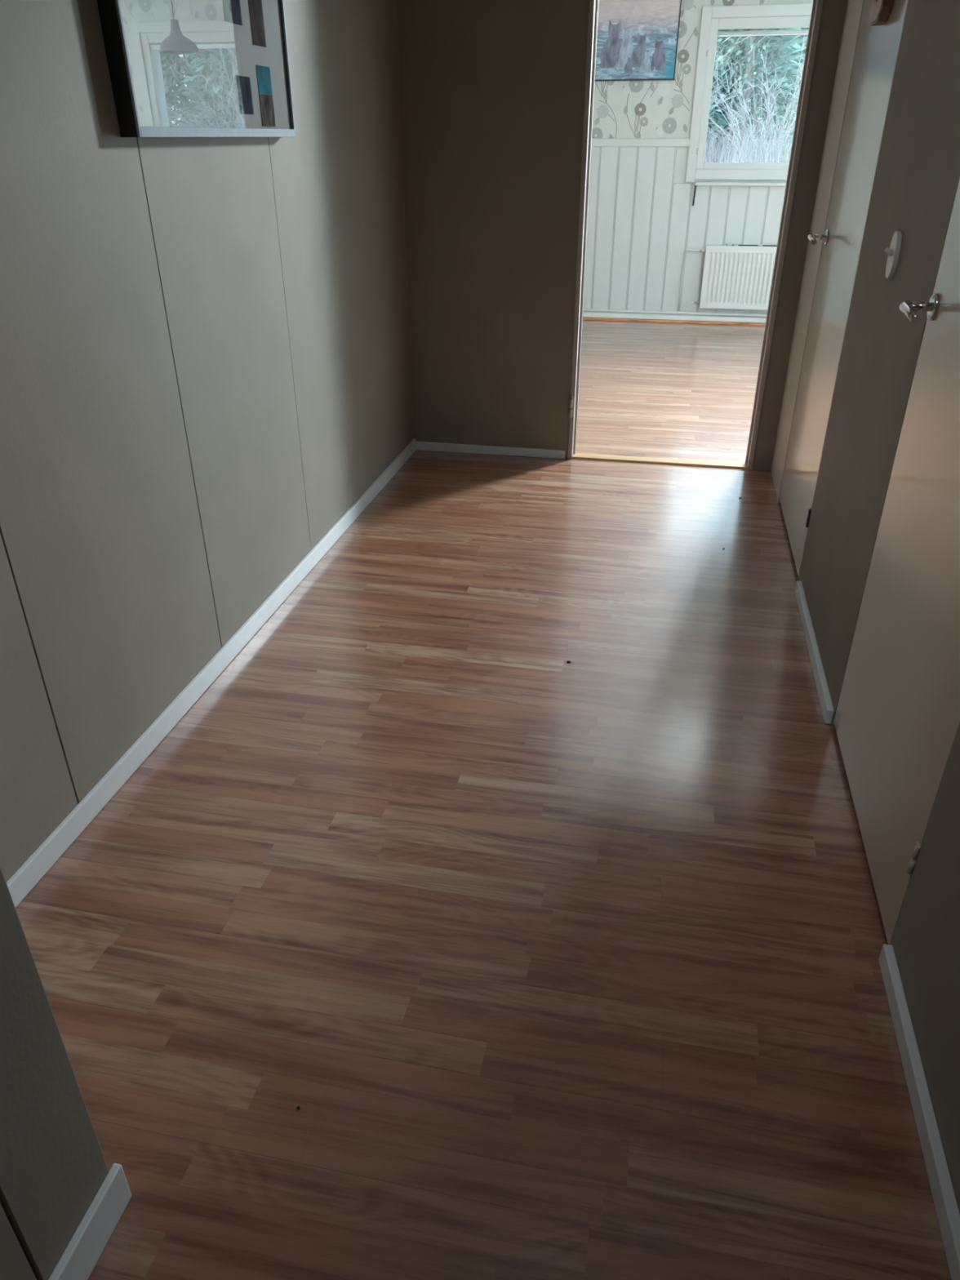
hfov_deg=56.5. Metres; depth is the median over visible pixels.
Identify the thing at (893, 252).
light switch
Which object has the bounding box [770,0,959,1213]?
wall
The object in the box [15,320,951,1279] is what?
floor
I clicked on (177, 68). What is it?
picture frame
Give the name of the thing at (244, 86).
photograph
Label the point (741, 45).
evergreen tree
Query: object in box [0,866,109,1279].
wall
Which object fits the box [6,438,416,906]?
baseboard
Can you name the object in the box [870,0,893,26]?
wooden plaque
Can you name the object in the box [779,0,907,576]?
door
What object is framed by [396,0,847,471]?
wall
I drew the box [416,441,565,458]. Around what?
baseboard
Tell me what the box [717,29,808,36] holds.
roller blind
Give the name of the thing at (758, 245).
cable
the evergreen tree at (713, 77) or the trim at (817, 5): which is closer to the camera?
the trim at (817, 5)
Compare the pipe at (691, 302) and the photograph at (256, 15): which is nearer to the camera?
the photograph at (256, 15)
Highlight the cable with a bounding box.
[726,244,777,246]
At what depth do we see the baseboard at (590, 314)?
7.46 m
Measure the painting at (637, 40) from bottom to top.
0.612 m
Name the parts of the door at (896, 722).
handle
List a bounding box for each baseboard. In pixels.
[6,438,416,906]
[48,1163,131,1279]
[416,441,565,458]
[582,311,766,323]
[794,581,834,724]
[878,943,959,1279]
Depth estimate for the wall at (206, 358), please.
2.17 m
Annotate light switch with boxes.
[884,231,902,279]
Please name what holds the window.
attached to the wall at (642, 219)
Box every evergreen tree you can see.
[705,76,728,162]
[706,27,808,158]
[715,28,773,150]
[720,28,794,133]
[731,27,808,146]
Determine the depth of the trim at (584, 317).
7.43 m
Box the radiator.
[694,244,777,310]
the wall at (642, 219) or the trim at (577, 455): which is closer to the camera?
the trim at (577, 455)
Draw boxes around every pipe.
[582,309,766,316]
[678,248,699,311]
[684,301,694,310]
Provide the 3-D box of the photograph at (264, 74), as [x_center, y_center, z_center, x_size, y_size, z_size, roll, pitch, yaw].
[-0.590,-1.530,2.441,0.001,0.065,0.090,6,30,10]
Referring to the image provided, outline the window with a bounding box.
[685,3,813,186]
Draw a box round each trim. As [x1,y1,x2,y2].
[568,0,823,470]
[572,453,747,469]
[582,316,765,325]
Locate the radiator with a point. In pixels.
(735, 277)
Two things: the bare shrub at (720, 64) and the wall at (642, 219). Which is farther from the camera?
the bare shrub at (720, 64)
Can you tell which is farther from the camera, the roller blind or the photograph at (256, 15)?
the roller blind
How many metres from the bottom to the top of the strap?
0.145 m
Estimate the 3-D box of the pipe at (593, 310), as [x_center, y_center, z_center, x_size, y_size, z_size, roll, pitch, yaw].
[1.487,-2.735,7.452,4.910,0.017,0.017,6,30,10]
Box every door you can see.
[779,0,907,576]
[833,178,959,944]
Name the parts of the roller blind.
rail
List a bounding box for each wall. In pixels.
[0,0,413,882]
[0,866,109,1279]
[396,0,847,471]
[582,0,813,317]
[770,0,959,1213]
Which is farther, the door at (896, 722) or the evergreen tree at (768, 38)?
the evergreen tree at (768, 38)
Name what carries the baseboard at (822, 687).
attached to the wall at (917, 177)
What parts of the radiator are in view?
panel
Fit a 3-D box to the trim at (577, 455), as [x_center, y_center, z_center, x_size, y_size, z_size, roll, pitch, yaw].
[0.850,-0.852,4.246,0.816,0.012,0.066,6,30,10]
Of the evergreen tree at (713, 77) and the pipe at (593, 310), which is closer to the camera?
the pipe at (593, 310)
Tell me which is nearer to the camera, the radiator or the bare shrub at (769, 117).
the radiator
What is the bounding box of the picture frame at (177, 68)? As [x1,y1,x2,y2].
[97,0,295,137]
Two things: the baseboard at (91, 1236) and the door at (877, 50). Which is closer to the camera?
the baseboard at (91, 1236)
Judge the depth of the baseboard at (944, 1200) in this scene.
1.38 m
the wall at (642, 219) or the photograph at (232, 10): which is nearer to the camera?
the photograph at (232, 10)
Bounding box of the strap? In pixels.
[692,185,696,205]
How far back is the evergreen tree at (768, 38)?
21.11 m
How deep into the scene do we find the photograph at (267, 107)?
2.47 m
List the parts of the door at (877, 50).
handle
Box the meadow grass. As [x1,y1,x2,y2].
[703,118,794,162]
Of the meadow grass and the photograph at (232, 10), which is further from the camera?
the meadow grass
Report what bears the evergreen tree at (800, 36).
on the ground
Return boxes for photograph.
[222,0,242,25]
[235,75,253,114]
[248,0,266,47]
[255,65,272,94]
[258,93,275,126]
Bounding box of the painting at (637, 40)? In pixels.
[594,0,681,81]
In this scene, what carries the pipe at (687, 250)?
attached to the radiator
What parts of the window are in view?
sill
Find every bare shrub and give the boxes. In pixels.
[705,27,807,162]
[707,29,765,151]
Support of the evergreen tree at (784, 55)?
on the ground

